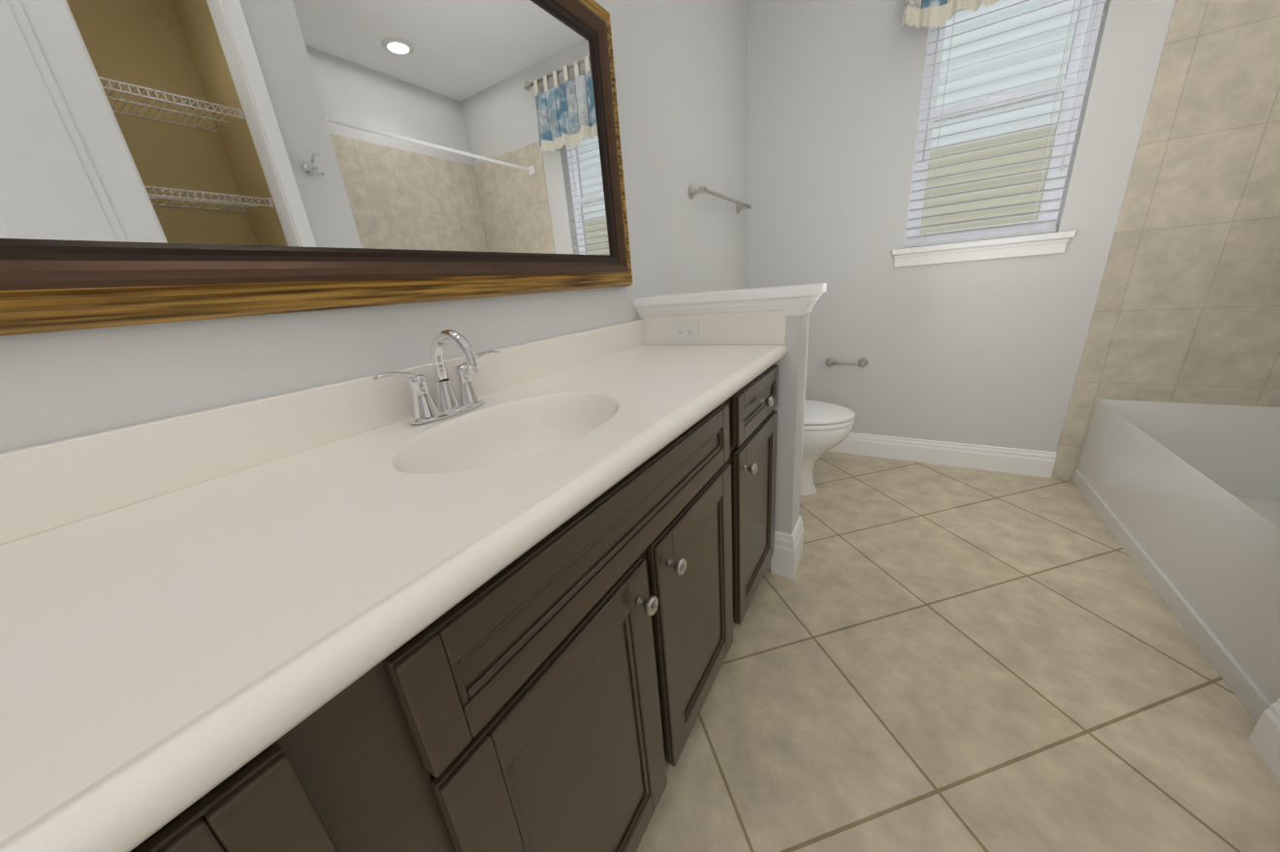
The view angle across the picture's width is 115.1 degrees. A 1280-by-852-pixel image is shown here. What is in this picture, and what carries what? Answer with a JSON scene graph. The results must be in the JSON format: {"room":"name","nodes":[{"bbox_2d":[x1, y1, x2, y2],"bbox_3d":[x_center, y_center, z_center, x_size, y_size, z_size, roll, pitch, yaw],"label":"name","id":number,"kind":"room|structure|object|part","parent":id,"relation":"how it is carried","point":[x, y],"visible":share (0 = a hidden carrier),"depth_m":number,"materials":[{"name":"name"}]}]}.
{"room":"bathroom","nodes":[
{"label":"bathroom","id":0,"kind":"room"},
{"bbox_2d":[0,0,746,452],"bbox_3d":[-0.329,-0.610,1.173,0.140,2.730,3.930,7,22,31],"label":"wall","id":1,"kind":"structure","parent":0,"point":[681,80],"depth_m":1.07,"materials":[{"name":"paint"}]},
{"bbox_2d":[0,0,632,336],"bbox_3d":[-0.592,-0.570,0.568,0.045,0.792,2.030,7,22,31],"label":"mirror","id":2,"kind":"object","parent":1,"relation":"attached to","point":[166,161],"visible":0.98,"depth_m":0.66,"materials":[{"name":"clear glass"}]},
{"bbox_2d":[688,186,752,213],"bbox_3d":[0.440,-1.174,2.115,0.081,0.054,0.742,7,22,31],"label":"towel rail","id":3,"kind":"object","parent":1,"relation":"attached to","point":[692,192],"visible":1,"depth_m":1.96,"materials":[{"name":"silver metal"}]},
{"bbox_2d":[766,312,809,570],"bbox_3d":[0.338,0.040,1.676,0.605,1.070,0.150,7,22,31],"label":"wall","id":4,"kind":"structure","parent":0,"point":[789,407],"depth_m":1.46,"materials":[{"name":"paint"}]},
{"bbox_2d":[632,283,827,319],"bbox_3d":[0.313,-0.449,1.498,0.650,0.090,0.240,7,22,31],"label":"trim","id":5,"kind":"structure","parent":4,"relation":"on","point":[796,300],"depth_m":1.38,"materials":[{"name":"white wood"}]},
{"bbox_2d":[771,515,804,564],"bbox_3d":[0.434,0.433,1.865,0.593,0.190,0.036,7,22,31],"label":"baseboard","id":6,"kind":"structure","parent":4,"relation":"attached to","point":[786,557],"depth_m":1.60,"materials":[{"name":"white wood"}]},
{"bbox_2d":[636,450,1279,851],"bbox_3d":[0.896,0.865,0.960,2.740,0.120,3.930,7,22,31],"label":"floor","id":7,"kind":"structure","parent":0,"point":[921,656],"depth_m":1.11,"materials":[{"name":"tile"}]},
{"bbox_2d":[0,310,787,851],"bbox_3d":[-0.301,0.444,0.719,0.585,1.029,2.288,7,22,31],"label":"bathroom vanity","id":8,"kind":"object","parent":7,"relation":"on","point":[361,615],"visible":1,"depth_m":0.47,"materials":[{"name":"white stone"}]},
{"bbox_2d":[371,329,500,424],"bbox_3d":[-0.372,-0.105,0.817,0.153,0.173,0.280,7,22,31],"label":"faucet","id":9,"kind":"object","parent":8,"relation":"on","point":[426,409],"visible":1,"depth_m":0.82,"materials":[{"name":"silver metal"}]},
{"bbox_2d":[671,321,699,342],"bbox_3d":[0.167,-0.348,1.515,0.112,0.070,0.007,7,22,31],"label":"electrical outlet plate","id":10,"kind":"object","parent":8,"relation":"attached to","point":[685,332],"visible":1,"depth_m":1.51,"materials":[{"name":"white plastic"}]},
{"bbox_2d":[800,399,855,496],"bbox_3d":[0.758,-0.045,2.218,0.732,0.812,0.474,7,22,31],"label":"toilet","id":11,"kind":"object","parent":7,"relation":"on","point":[827,427],"visible":0.19,"depth_m":2.02,"materials":[{"name":"ceramic"}]},
{"bbox_3d":[0.853,-0.081,2.141,0.498,0.029,0.390,7,22,31],"label":"lid","id":12,"kind":"part","parent":11,"relation":"part of","materials":[{"name":"white plastic"}]},
{"bbox_2d":[1071,399,1279,723],"bbox_3d":[2.163,0.363,1.292,0.728,0.480,1.470,7,22,31],"label":"bathtub","id":13,"kind":"object","parent":7,"relation":"on","point":[1183,499],"visible":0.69,"depth_m":1.42,"materials":[{"name":"ceramic"}]},
{"bbox_2d":[746,0,1176,452],"bbox_3d":[1.820,-1.072,1.970,2.600,2.730,0.140,7,22,31],"label":"wall","id":14,"kind":"structure","parent":0,"point":[985,352],"depth_m":2.17,"materials":[{"name":"paint"}]},
{"bbox_2d":[826,357,867,366],"bbox_3d":[1.252,-0.383,2.476,0.234,0.054,0.081,7,22,31],"label":"paper holder","id":15,"kind":"object","parent":14,"relation":"attached to","point":[862,362],"visible":1,"depth_m":2.45,"materials":[{"name":"silver metal"}]},
{"bbox_2d":[829,432,1055,478],"bbox_3d":[1.481,0.125,2.571,1.643,0.142,0.016,7,22,31],"label":"baseboard","id":16,"kind":"structure","parent":14,"relation":"attached to","point":[1031,463],"depth_m":2.36,"materials":[{"name":"white wood"}]},
{"bbox_2d":[900,0,998,29],"bbox_3d":[1.544,-1.983,1.610,0.986,0.504,0.141,7,22,31],"label":"valance","id":17,"kind":"object","parent":14,"relation":"attached to","point":[918,14],"visible":1,"depth_m":1.79,"materials":[{"name":"fabric"}]},
{"bbox_2d":[892,230,1075,267],"bbox_3d":[1.688,-0.887,2.065,0.705,0.091,0.112,7,22,31],"label":"window sill","id":18,"kind":"structure","parent":14,"relation":"attached to","point":[1028,245],"depth_m":2.01,"materials":[{"name":"white wood"}]},
{"bbox_2d":[903,0,1104,248],"bbox_3d":[1.677,-1.526,1.924,0.605,1.220,0.064,7,22,31],"label":"window","id":19,"kind":"structure","parent":14,"relation":"in","point":[1078,41],"depth_m":1.92,"materials":[{"name":"plastic"}]},
{"bbox_2d":[904,0,1107,248],"bbox_3d":[1.640,-1.508,1.866,0.599,1.206,0.073,7,22,31],"label":"window blind","id":20,"kind":"object","parent":19,"relation":"attached to","point":[1035,212],"visible":0.9,"depth_m":1.92,"materials":[{"name":"white plastic"}]},
{"bbox_2d":[1051,0,1279,479],"bbox_3d":[2.440,-0.753,1.599,0.817,2.262,0.008,7,22,31],"label":"wall tile","id":21,"kind":"structure","parent":14,"relation":"attached to","point":[1187,308],"depth_m":1.67,"materials":[{"name":"beige tile"}]},
{"label":"outside","id":22,"kind":"structure","parent":0,"visible":0},
{"bbox_2d":[920,0,1080,233],"bbox_3d":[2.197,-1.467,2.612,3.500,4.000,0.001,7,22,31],"label":"window glass","id":23,"kind":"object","parent":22,"point":[1019,80],"depth_m":2.46,"materials":[{"name":"clear glass"}]},
{"bbox_3d":[0.840,-0.191,-0.363,0.120,2.730,2.160,7,22,31],"label":"wall","id":24,"kind":"structure","parent":0,"visible":0},
{"bbox_2d":[1248,699,1279,783],"bbox_3d":[0.430,0.969,0.368,1.100,0.142,2.160,7,22,31],"label":"baseboard","id":25,"kind":"structure","parent":24,"relation":"attached to","point":[1264,738],"depth_m":0.92,"materials":[{"name":"white wood"}]}
]}

